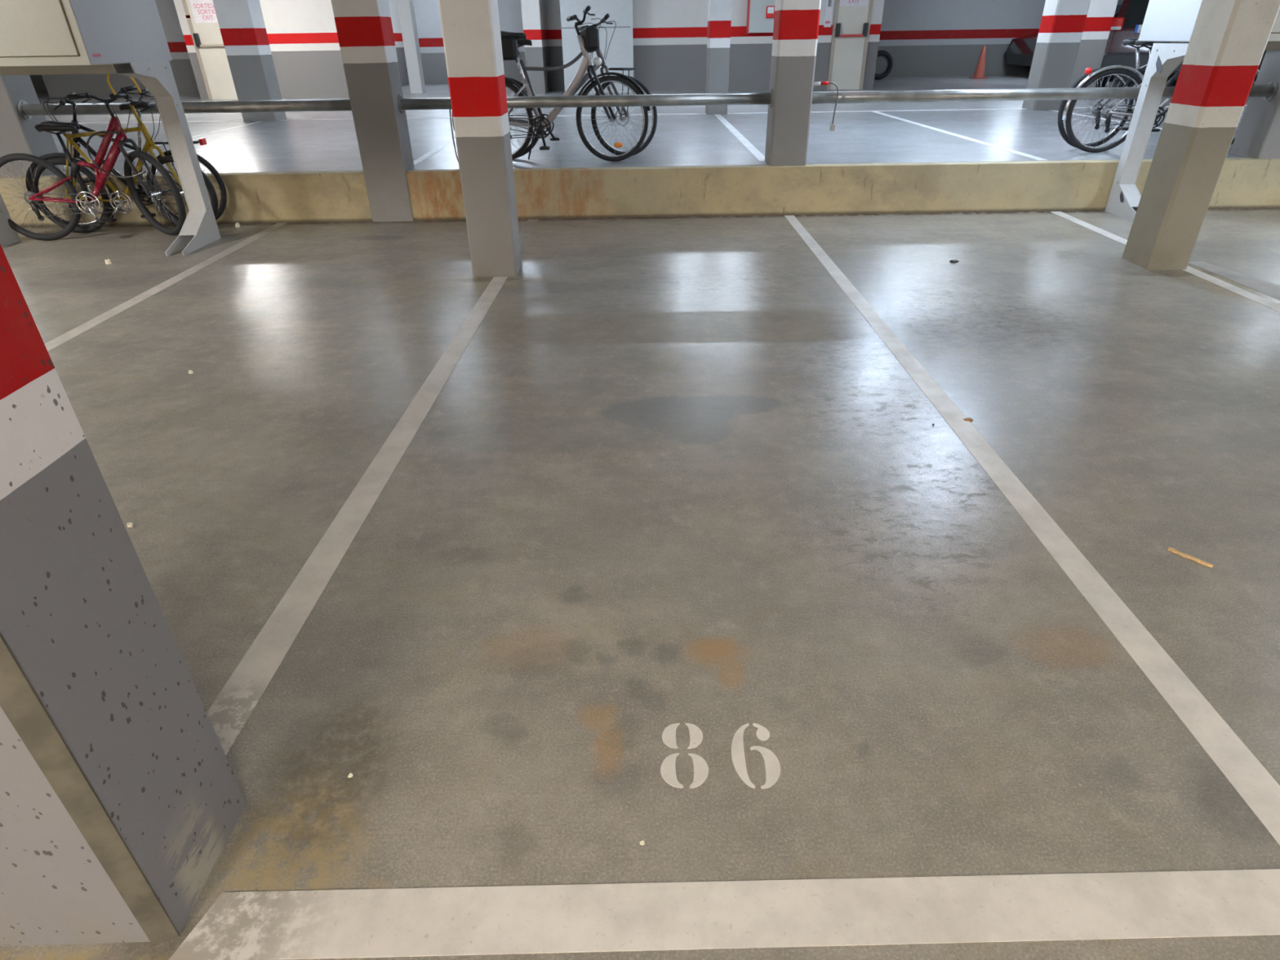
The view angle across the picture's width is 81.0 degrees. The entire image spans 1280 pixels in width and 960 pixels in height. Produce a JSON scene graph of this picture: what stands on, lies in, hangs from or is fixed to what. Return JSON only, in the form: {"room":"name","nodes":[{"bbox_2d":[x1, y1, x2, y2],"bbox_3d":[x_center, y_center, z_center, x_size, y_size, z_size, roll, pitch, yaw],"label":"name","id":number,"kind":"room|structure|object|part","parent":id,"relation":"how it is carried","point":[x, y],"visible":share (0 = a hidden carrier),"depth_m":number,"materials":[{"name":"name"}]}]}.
{"room":"parking garage","nodes":[
{"label":"parking garage","id":0,"kind":"room"},
{"bbox_2d":[41,0,409,99],"bbox_3d":[-9.453,-9.607,16.646,7.220,2.600,4.500,-1,31,0],"label":"wall","id":1,"kind":"structure","parent":0,"point":[302,34],"depth_m":14.95,"materials":[{"name":"white paint"}]},
{"bbox_2d":[182,0,237,99],"bbox_3d":[-8.098,-8.578,14.564,1.220,2.100,0.140,-1,31,0],"label":"door","id":2,"kind":"structure","parent":1,"relation":"in","point":[203,24],"depth_m":14.66,"materials":[{"name":"white metal"}]},
{"bbox_3d":[-8.098,-8.598,14.598,1.220,2.100,0.060,-1,31,0],"label":"frame","id":3,"kind":"part","parent":2,"relation":"part of","materials":[{"name":"white metal"}]},
{"bbox_2d":[396,0,426,93],"bbox_3d":[-4.785,-9.107,15.682,0.250,2.600,0.300,-1,31,0],"label":"wall","id":4,"kind":"structure","parent":0,"point":[406,7],"depth_m":15.59,"materials":[{"name":"white paint"}]},
{"bbox_2d":[520,0,551,93],"bbox_3d":[-2.129,-9.755,16.703,0.350,2.600,4.300,-1,31,0],"label":"wall","id":5,"kind":"structure","parent":0,"point":[533,11],"depth_m":14.95,"materials":[{"name":"grey paint"}]},
{"bbox_2d":[545,0,564,89],"bbox_3d":[-1.736,-9.327,15.971,0.450,2.600,0.200,-1,31,0],"label":"wall","id":6,"kind":"structure","parent":0,"point":[553,27],"depth_m":15.89,"materials":[{"name":"grey paint"}]},
{"bbox_2d":[0,208,1279,959],"bbox_3d":[0.019,1.042,1.200,24.000,0.202,13.000,-1,31,0],"label":"floor","id":7,"kind":"structure","parent":0,"point":[663,533],"depth_m":2.27,"materials":[{"name":"concrete"}]},
{"bbox_2d":[0,84,186,240],"bbox_3d":[-4.516,-2.548,6.074,1.559,1.125,0.470,-3,31,-4],"label":"bicycle","id":8,"kind":"object","parent":7,"relation":"on","point":[101,178],"visible":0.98,"depth_m":6.08,"materials":[{"name":"metal"}]},
{"bbox_3d":[-4.735,-2.251,6.120,0.424,0.183,0.018,-5,28,-7],"label":"chain","id":9,"kind":"part","parent":8,"relation":"part of","materials":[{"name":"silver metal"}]},
{"bbox_3d":[-4.591,-2.609,6.014,0.071,0.330,0.027,-5,28,-7],"label":"seat post","id":10,"kind":"part","parent":8,"relation":"part of","materials":[{"name":"black plastic"}]},
{"bbox_3d":[-4.537,-2.565,6.045,0.851,0.640,0.142,-5,28,-7],"label":"frame","id":11,"kind":"part","parent":8,"relation":"part of","materials":[{"name":"red metal"}]},
{"bbox_3d":[-4.213,-2.912,5.707,0.052,0.066,0.114,-7,31,-11],"label":"brake lever","id":12,"kind":"part","parent":8,"relation":"part of","materials":[{"name":"black plastic"}]},
{"bbox_3d":[-4.573,-2.400,6.225,0.081,0.163,0.026,7,32,12],"label":"crank arm","id":13,"kind":"part","parent":8,"relation":"part of","materials":[{"name":"metal"}]},
{"bbox_3d":[-4.493,-2.188,6.150,0.081,0.163,0.026,7,32,12],"label":"crank arm","id":14,"kind":"part","parent":8,"relation":"part of","materials":[{"name":"metal"}]},
{"bbox_2d":[86,131,146,177],"bbox_3d":[-4.185,-2.593,5.976,0.390,0.347,0.050,-3,31,-4],"label":"lock","id":15,"kind":"object","parent":8,"relation":"attached to","point":[98,132],"visible":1,"depth_m":5.96,"materials":[{"name":"black plastic"}]},
{"bbox_3d":[-4.053,-3.085,5.941,0.118,0.054,0.050,-12,32,-17],"label":"brake lever","id":16,"kind":"part","parent":8,"relation":"part of","materials":[{"name":"black plastic"}]},
{"bbox_2d":[104,258,111,264],"bbox_3d":[-3.956,-1.625,5.567,0.037,0.036,0.034,-26,39,-36],"label":"pebble","id":17,"kind":"object","parent":7,"relation":"on","point":[108,261],"visible":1,"depth_m":5.56,"materials":[{"name":"stone"}]},
{"bbox_2d":[0,0,221,256],"bbox_3d":[-4.428,-2.836,5.257,1.828,2.450,0.994,-1,31,0],"label":"storage box","id":18,"kind":"object","parent":7,"relation":"on","point":[126,37],"visible":1,"depth_m":5.22,"materials":[{"name":"grey metal"}]},
{"bbox_3d":[-4.434,-3.138,4.505,1.710,1.043,0.010,-1,31,0],"label":"door","id":19,"kind":"part","parent":18,"relation":"part of","materials":[{"name":"beige metal"}]},
{"bbox_3d":[-4.434,-3.145,4.511,1.816,1.154,0.006,-1,31,0],"label":"panel","id":20,"kind":"part","parent":18,"relation":"part of","materials":[{"name":"beige metal"}]},
{"bbox_3d":[-4.429,-2.980,5.435,1.540,0.070,0.060,-1,31,0],"label":"cross rail","id":21,"kind":"part","parent":18,"relation":"part of","materials":[{"name":"beige metal"}]},
{"bbox_2d":[0,244,246,946],"bbox_3d":[-1.232,-0.344,0.827,0.738,2.600,0.312,-1,31,0],"label":"concrete pillar","id":22,"kind":"structure","parent":7,"relation":"on","point":[121,796],"depth_m":1.19,"materials":[{"name":"grey concrete"}]},
{"bbox_2d":[30,88,217,232],"bbox_3d":[-4.371,-2.634,6.245,1.514,1.090,0.451,-3,31,-3],"label":"bicycle","id":23,"kind":"object","parent":7,"relation":"on","point":[149,144],"visible":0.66,"depth_m":6.30,"materials":[{"name":"metal"}]},
{"bbox_3d":[-4.614,-2.344,6.347,0.424,0.183,0.013,-2,31,-2],"label":"chain","id":24,"kind":"part","parent":23,"relation":"part of","materials":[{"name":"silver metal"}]},
{"bbox_3d":[-4.426,-2.631,6.254,0.826,0.604,0.142,-3,31,-3],"label":"frame","id":25,"kind":"part","parent":23,"relation":"part of","materials":[{"name":"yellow metal"}]},
{"bbox_3d":[-4.451,-2.283,6.357,0.126,0.142,0.028,-7,31,-10],"label":"crank arm","id":26,"kind":"part","parent":23,"relation":"part of","materials":[{"name":"metal"}]},
{"bbox_2d":[106,73,141,94],"bbox_3d":[-3.964,-3.050,5.732,0.208,0.183,0.064,-9,32,-14],"label":"lock","id":27,"kind":"object","parent":23,"relation":"hanging from","point":[108,74],"visible":0.66,"depth_m":5.74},
{"bbox_3d":[-4.036,-3.017,5.905,0.052,0.063,0.115,-21,36,-30],"label":"brake lever","id":28,"kind":"part","parent":23,"relation":"part of","materials":[{"name":"black plastic"}]},
{"bbox_3d":[-4.362,-2.484,6.449,0.126,0.142,0.028,-7,31,-10],"label":"crank arm","id":29,"kind":"part","parent":23,"relation":"part of","materials":[{"name":"metal"}]},
{"bbox_3d":[-4.013,-3.145,6.101,0.117,0.057,0.051,-27,39,-36],"label":"brake lever","id":30,"kind":"part","parent":23,"relation":"part of","materials":[{"name":"black plastic"}]},
{"bbox_2d":[25,91,226,226],"bbox_3d":[-4.424,-2.704,6.385,1.594,1.068,0.403,-2,31,-2],"label":"bicycle","id":31,"kind":"object","parent":7,"relation":"on","point":[77,140],"visible":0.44,"depth_m":6.37,"materials":[{"name":"metal"}]},
{"bbox_3d":[-4.350,-2.737,6.387,0.827,0.617,0.142,-2,31,-2],"label":"frame","id":32,"kind":"part","parent":31,"relation":"part of","materials":[{"name":"yellow metal"}]},
{"bbox_3d":[-4.225,-2.855,6.325,0.179,0.483,0.027,-2,31,-2],"label":"seat post","id":33,"kind":"part","parent":31,"relation":"part of","materials":[{"name":"metal"}]},
{"bbox_3d":[-4.150,-2.515,6.593,0.424,0.183,0.013,-2,31,-1],"label":"chain","id":34,"kind":"part","parent":31,"relation":"part of","materials":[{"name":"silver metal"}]},
{"bbox_2d":[126,522,134,527],"bbox_3d":[-1.725,0.150,2.537,0.020,0.017,0.018,-1,31,0],"label":"pebble","id":35,"kind":"object","parent":7,"relation":"on","point":[129,524],"visible":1,"depth_m":2.53,"materials":[{"name":"stone"}]},
{"bbox_2d":[235,222,240,227],"bbox_3d":[-3.561,-2.253,6.608,0.046,0.041,0.038,-1,31,0],"label":"pebble","id":36,"kind":"object","parent":7,"relation":"on","point":[237,224],"visible":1,"depth_m":6.60,"materials":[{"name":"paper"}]},
{"bbox_2d":[438,0,522,275],"bbox_3d":[-1.018,-2.598,4.617,0.302,2.600,0.300,-1,31,0],"label":"concrete pillar","id":37,"kind":"structure","parent":7,"relation":"on","point":[470,28],"depth_m":4.71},
{"bbox_2d":[949,259,959,262],"bbox_3d":[2.225,-1.548,5.293,0.066,0.017,0.045,-1,31,0],"label":"crumb","id":38,"kind":"object","parent":7,"relation":"on","point":[952,260],"visible":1,"depth_m":5.29,"materials":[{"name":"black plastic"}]},
{"bbox_2d":[963,417,973,421],"bbox_3d":[1.380,-0.254,3.147,0.042,0.004,0.028,-1,31,0],"label":"dry leaf","id":39,"kind":"object","parent":7,"relation":"on","point":[965,419],"visible":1,"depth_m":3.15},
{"bbox_2d":[1167,546,1213,567],"bbox_3d":[1.696,0.238,2.309,0.018,0.006,0.122,-23,37,-32],"label":"wood splinter","id":40,"kind":"object","parent":7,"relation":"on","point":[1201,562],"visible":1,"depth_m":2.31,"materials":[{"name":"beige wood"}]},
{"bbox_2d":[1105,0,1279,221],"bbox_3d":[5.239,-3.345,5.859,2.188,2.450,0.984,-1,31,0],"label":"storage box","id":41,"kind":"object","parent":7,"relation":"on","point":[1173,21],"visible":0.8,"depth_m":6.12,"materials":[{"name":"grey metal"}]},
{"bbox_3d":[5.238,-3.502,6.024,1.900,0.070,0.060,-1,31,0],"label":"cross rail","id":42,"kind":"part","parent":41,"relation":"part of","materials":[{"name":"beige metal"}]},
{"bbox_3d":[5.232,-3.664,5.113,2.176,1.136,0.006,-1,31,0],"label":"panel","id":43,"kind":"part","parent":41,"relation":"part of","materials":[{"name":"beige metal"}]},
{"bbox_3d":[5.232,-3.658,5.107,2.070,1.025,0.010,-1,31,0],"label":"door","id":44,"kind":"part","parent":41,"relation":"part of","materials":[{"name":"beige metal"}]},
{"bbox_2d":[1121,0,1279,270],"bbox_3d":[3.548,-2.623,4.539,0.270,2.600,0.340,-1,31,0],"label":"concrete pillar","id":45,"kind":"structure","parent":7,"relation":"on","point":[1228,40],"depth_m":4.67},
{"bbox_2d":[35,74,1253,175],"bbox_3d":[0.954,-8.366,16.621,34.000,0.612,22.880,-1,31,0],"label":"floor","id":46,"kind":"structure","parent":0,"point":[951,131],"depth_m":8.81,"materials":[{"name":"concrete"}]},
{"bbox_2d":[0,75,65,177],"bbox_3d":[-5.518,-3.523,6.295,0.450,2.600,0.340,-1,31,0],"label":"concrete pillar","id":47,"kind":"structure","parent":46,"relation":"on","point":[18,135],"depth_m":6.47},
{"bbox_2d":[212,0,286,121],"bbox_3d":[-5.527,-6.236,10.464,0.470,2.190,0.400,-1,31,0],"label":"concrete pillar","id":48,"kind":"structure","parent":46,"relation":"on","point":[242,25],"depth_m":10.46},
{"bbox_2d":[330,0,413,222],"bbox_3d":[-2.240,-3.522,6.207,0.365,2.600,0.315,-1,31,0],"label":"concrete pillar","id":49,"kind":"structure","parent":46,"relation":"on","point":[364,28],"depth_m":6.27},
{"bbox_2d":[17,98,351,119],"bbox_3d":[-3.853,-3.196,6.426,2.888,0.150,0.150,-1,31,0],"label":"guard rail","id":50,"kind":"object","parent":49,"relation":"attached to","point":[26,110],"visible":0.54,"depth_m":6.39,"materials":[{"name":"metal"}]},
{"bbox_2d":[452,5,650,161],"bbox_3d":[-0.798,-3.478,6.647,1.786,1.214,0.498,-1,31,-1],"label":"bicycle","id":51,"kind":"object","parent":46,"relation":"on","point":[588,37],"visible":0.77,"depth_m":6.64,"materials":[{"name":"metal"}]},
{"bbox_3d":[-1.038,-3.570,6.559,0.184,0.498,0.027,-1,31,-1],"label":"seat post","id":52,"kind":"part","parent":51,"relation":"part of","materials":[{"name":"metal"}]},
{"bbox_3d":[-1.101,-3.165,6.736,0.424,0.183,0.013,-1,31,1],"label":"chain","id":53,"kind":"part","parent":51,"relation":"part of","materials":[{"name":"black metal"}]},
{"bbox_3d":[-0.907,-3.312,6.814,0.054,0.167,0.026,11,33,19],"label":"crank arm","id":54,"kind":"part","parent":51,"relation":"part of","materials":[{"name":"black plastic"}]},
{"bbox_3d":[-0.875,-3.086,6.750,0.054,0.167,0.026,11,33,19],"label":"crank arm","id":55,"kind":"part","parent":51,"relation":"part of","materials":[{"name":"black plastic"}]},
{"bbox_3d":[-0.869,-3.494,6.608,0.905,0.745,0.142,-1,31,-1],"label":"frame","id":56,"kind":"part","parent":51,"relation":"part of","materials":[{"name":"silver metal"}]},
{"bbox_2d":[593,57,601,66],"bbox_3d":[-0.372,-3.664,6.558,0.078,0.068,0.069,-1,31,-1],"label":"lamp","id":57,"kind":"object","parent":51,"relation":"attached to","point":[597,60],"depth_m":6.53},
{"bbox_2d":[505,13,657,157],"bbox_3d":[-0.717,-3.603,6.905,1.775,1.161,0.562,-2,31,-2],"label":"bicycle","id":58,"kind":"object","parent":46,"relation":"on","point":[522,42],"visible":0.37,"depth_m":6.93,"materials":[{"name":"metal"}]},
{"bbox_3d":[-1.036,-3.687,6.811,0.169,0.453,0.027,-2,31,-2],"label":"seat post","id":59,"kind":"part","parent":58,"relation":"part of","materials":[{"name":"metal"}]},
{"bbox_3d":[-1.075,-3.302,6.976,0.364,0.183,0.013,-1,31,-1],"label":"chain","id":60,"kind":"part","parent":58,"relation":"part of","materials":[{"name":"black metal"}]},
{"bbox_3d":[-0.861,-3.323,7.140,0.105,0.155,0.028,-8,31,-11],"label":"crank arm","id":61,"kind":"part","parent":58,"relation":"part of","materials":[{"name":"black plastic"}]},
{"bbox_3d":[-0.789,-3.628,6.862,0.958,0.699,0.142,-2,31,-2],"label":"frame","id":62,"kind":"part","parent":58,"relation":"part of","materials":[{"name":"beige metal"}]},
{"bbox_2d":[560,0,633,93],"bbox_3d":[-0.839,-8.783,14.727,1.400,2.090,0.100,-1,31,0],"label":"door","id":63,"kind":"structure","parent":46,"relation":"on","point":[620,50],"depth_m":14.72,"materials":[{"name":"grey metal"}]},
{"bbox_3d":[-0.159,-8.792,14.725,0.040,2.090,0.100,-1,31,0],"label":"frame","id":64,"kind":"part","parent":63,"relation":"part of","materials":[{"name":"white metal"}]},
{"bbox_2d":[0,157,1279,226],"bbox_3d":[0.993,-2.495,6.733,34.000,0.610,0.120,-1,31,0],"label":"wall","id":65,"kind":"structure","parent":46,"relation":"attached to","point":[1243,183],"depth_m":6.63,"materials":[{"name":"concrete"}]},
{"bbox_2d":[705,0,732,114],"bbox_3d":[1.102,-6.325,10.438,0.290,2.190,0.400,-1,31,0],"label":"concrete pillar","id":66,"kind":"structure","parent":46,"relation":"on","point":[719,11],"depth_m":10.43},
{"bbox_2d":[764,0,821,166],"bbox_3d":[1.282,-3.593,6.234,0.320,2.600,0.320,-1,31,0],"label":"concrete pillar","id":67,"kind":"structure","parent":46,"relation":"on","point":[796,22],"depth_m":6.23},
{"bbox_2d":[397,88,773,114],"bbox_3d":[-0.463,-3.241,6.412,3.198,0.150,0.150,-1,31,0],"label":"guard rail","id":68,"kind":"object","parent":67,"relation":"attached to","point":[716,99],"visible":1,"depth_m":6.37,"materials":[{"name":"metal"}]},
{"bbox_2d":[448,107,458,162],"bbox_3d":[-1.593,-2.943,6.474,0.076,0.488,0.025,22,37,33],"label":"hanging cable","id":69,"kind":"object","parent":68,"relation":"hanging from","point":[449,108],"visible":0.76,"depth_m":6.46,"materials":[{"name":"grey plastic"}]},
{"bbox_2d":[811,80,1278,103],"bbox_3d":[3.414,-3.293,6.397,3.953,0.150,0.150,-1,31,0],"label":"guard rail","id":70,"kind":"object","parent":67,"relation":"attached to","point":[1268,91],"visible":0.65,"depth_m":6.36,"materials":[{"name":"metal"}]},
{"bbox_2d":[813,80,838,130],"bbox_3d":[1.565,-3.181,6.376,0.227,0.379,0.048,-1,31,0],"label":"lock","id":71,"kind":"object","parent":70,"relation":"hanging from","point":[832,127],"visible":1,"depth_m":6.32,"materials":[{"name":"grey metal"}]},
{"bbox_2d":[874,50,893,79],"bbox_3d":[5.719,-9.897,17.871,0.620,0.620,0.180,-1,31,0],"label":"tyre","id":72,"kind":"object","parent":46,"relation":"on","point":[883,54],"visible":0.68,"depth_m":17.81,"materials":[{"name":"rubber"}]},
{"bbox_2d":[968,45,988,78],"bbox_3d":[8.139,-9.956,17.846,0.340,0.680,0.340,-1,31,0],"label":"traffic cone","id":73,"kind":"object","parent":46,"relation":"on","point":[980,70],"visible":1,"depth_m":17.84,"materials":[{"name":"orange plastic"}]},
{"bbox_2d":[1022,0,1090,110],"bbox_3d":[5.837,-6.337,10.333,0.440,2.190,0.400,-1,31,0],"label":"concrete pillar","id":74,"kind":"structure","parent":46,"relation":"on","point":[1062,24],"depth_m":10.37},
{"bbox_2d":[1004,4,1174,75],"bbox_3d":[11.193,-10.378,17.724,4.300,1.450,1.773,-1,31,0],"label":"car","id":75,"kind":"object","parent":46,"relation":"on","point":[1020,51],"visible":0.05,"depth_m":17.93,"materials":[{"name":"black paint"}]},
{"bbox_2d":[1069,0,1118,87],"bbox_3d":[7.513,-7.737,12.648,0.730,2.190,0.400,-1,31,0],"label":"concrete pillar","id":76,"kind":"structure","parent":46,"relation":"on","point":[1100,14],"depth_m":12.59,"materials":[{"name":"white paint"}]},
{"bbox_2d":[1057,37,1180,147],"bbox_3d":[4.820,-3.660,6.990,1.749,1.030,0.516,-2,31,-1],"label":"bicycle","id":77,"kind":"object","parent":46,"relation":"on","point":[1131,42],"visible":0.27,"depth_m":7.03,"materials":[{"name":"metal"}]},
{"bbox_3d":[4.503,-3.432,7.047,0.424,0.183,0.013,-1,31,0],"label":"chain","id":78,"kind":"part","parent":77,"relation":"part of","materials":[{"name":"metal"}]},
{"bbox_3d":[4.731,-3.735,6.939,0.897,0.648,0.142,-2,31,-1],"label":"frame","id":79,"kind":"part","parent":77,"relation":"part of","materials":[{"name":"silver metal"}]},
{"bbox_3d":[4.586,-3.784,6.903,0.143,0.373,0.027,-2,31,-1],"label":"seat post","id":80,"kind":"part","parent":77,"relation":"part of","materials":[{"name":"metal"}]},
{"bbox_2d":[1095,0,1183,87],"bbox_3d":[10.200,-8.655,14.524,1.773,1.780,4.300,17,35,27],"label":"car","id":81,"kind":"object","parent":46,"relation":"on","point":[1128,23],"visible":0.32,"depth_m":13.28,"materials":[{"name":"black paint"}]},
{"bbox_2d":[1110,26,1121,30],"bbox_3d":[8.440,-8.013,13.283,0.160,0.050,0.010,17,35,27],"label":"light","id":82,"kind":"object","parent":81,"relation":"attached to","point":[1113,28],"depth_m":13.28,"materials":[{"name":"white plastic"}]},
{"bbox_2d":[1111,17,1124,30],"bbox_3d":[8.477,-8.101,13.303,0.200,0.200,0.140,17,35,27],"label":"tail light","id":83,"kind":"object","parent":81,"relation":"attached to","point":[1118,23],"depth_m":13.25,"materials":[{"name":"red plastic"}]},
{"bbox_3d":[8.915,-7.854,13.033,0.520,0.120,0.023,17,35,27],"label":"number plate","id":84,"kind":"part","parent":81,"relation":"part of","materials":[{"name":"plastic"}]},
{"bbox_2d":[1062,39,1258,152],"bbox_3d":[4.758,-3.498,6.727,1.776,1.021,0.535,0,31,2],"label":"bicycle","id":85,"kind":"object","parent":46,"relation":"on","point":[1095,76],"visible":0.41,"depth_m":6.78,"materials":[{"name":"metal"}]},
{"bbox_2d":[1084,67,1092,74],"bbox_3d":[3.990,-3.640,6.666,0.056,0.052,0.068,0,31,2],"label":"tail light","id":86,"kind":"object","parent":85,"relation":"on","point":[1088,70],"depth_m":6.65,"materials":[{"name":"red plastic"}]},
{"bbox_3d":[4.450,-3.284,6.800,0.424,0.183,0.013,1,31,3],"label":"chain","id":87,"kind":"part","parent":85,"relation":"part of","materials":[{"name":"metal"}]},
{"bbox_3d":[4.672,-3.579,6.677,0.877,0.647,0.142,0,31,2],"label":"frame","id":88,"kind":"part","parent":85,"relation":"part of","materials":[{"name":"silver metal"}]},
{"bbox_3d":[4.722,-3.312,6.733,0.143,0.125,0.028,4,31,8],"label":"crank arm","id":89,"kind":"part","parent":85,"relation":"part of","materials":[{"name":"black plastic"}]},
{"bbox_2d":[1229,49,1279,159],"bbox_3d":[5.551,-3.663,6.238,0.350,2.600,0.370,-1,31,0],"label":"concrete pillar","id":90,"kind":"structure","parent":46,"relation":"on","point":[1258,134],"depth_m":6.50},
{"bbox_2d":[29,0,1266,90],"bbox_3d":[0.928,-10.945,18.626,34.000,2.600,0.200,-1,31,0],"label":"wall","id":91,"kind":"structure","parent":0,"point":[922,37],"depth_m":18.49,"materials":[{"name":"grey paint"}]},
{"bbox_2d":[632,0,708,91],"bbox_3d":[0.842,-8.876,15.144,2.000,2.600,0.100,-1,31,0],"label":"wall","id":92,"kind":"structure","parent":0,"point":[669,37],"depth_m":15.12,"materials":[{"name":"grey paint"}]},
{"bbox_2d":[728,0,884,90],"bbox_3d":[3.260,-9.827,16.682,2.950,2.600,4.300,-1,31,0],"label":"wall","id":93,"kind":"structure","parent":0,"point":[750,54],"depth_m":14.95,"materials":[{"name":"grey paint"}]},
{"bbox_2d":[746,0,775,34],"bbox_3d":[2.534,-9.231,14.404,0.900,1.120,0.172,-1,31,0],"label":"upper cabinet","id":94,"kind":"object","parent":93,"relation":"attached to","point":[757,21],"visible":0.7,"depth_m":14.48,"materials":[{"name":"white metal"}]},
{"bbox_3d":[2.099,-9.231,14.415,0.030,1.120,0.150,-1,31,0],"label":"edge trim","id":95,"kind":"part","parent":94,"relation":"part of","materials":[{"name":"metal"}]},
{"bbox_2d":[765,5,774,17],"bbox_3d":[2.517,-8.996,14.401,0.180,0.200,0.056,-1,31,0],"label":"fire alarm","id":96,"kind":"object","parent":94,"relation":"attached to","point":[770,13],"visible":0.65,"depth_m":14.38,"materials":[{"name":"red plastic"}]},
{"bbox_3d":[2.507,-9.009,14.364,0.120,0.100,0.006,-1,31,0],"label":"glass","id":97,"kind":"part","parent":96,"relation":"part of","materials":[{"name":"white glass"}]},
{"bbox_2d":[823,0,833,26],"bbox_3d":[3.676,-9.122,14.581,0.140,0.520,0.016,-1,31,0],"label":"notice","id":98,"kind":"object","parent":93,"relation":"attached to","point":[829,3],"visible":1,"depth_m":14.59,"materials":[{"name":"white paper"}]},
{"bbox_2d":[826,0,873,89],"bbox_3d":[4.151,-8.844,14.688,0.720,2.100,0.140,-1,31,0],"label":"door","id":99,"kind":"structure","parent":93,"relation":"in","point":[851,18],"depth_m":14.83,"materials":[{"name":"white metal"}]}
]}

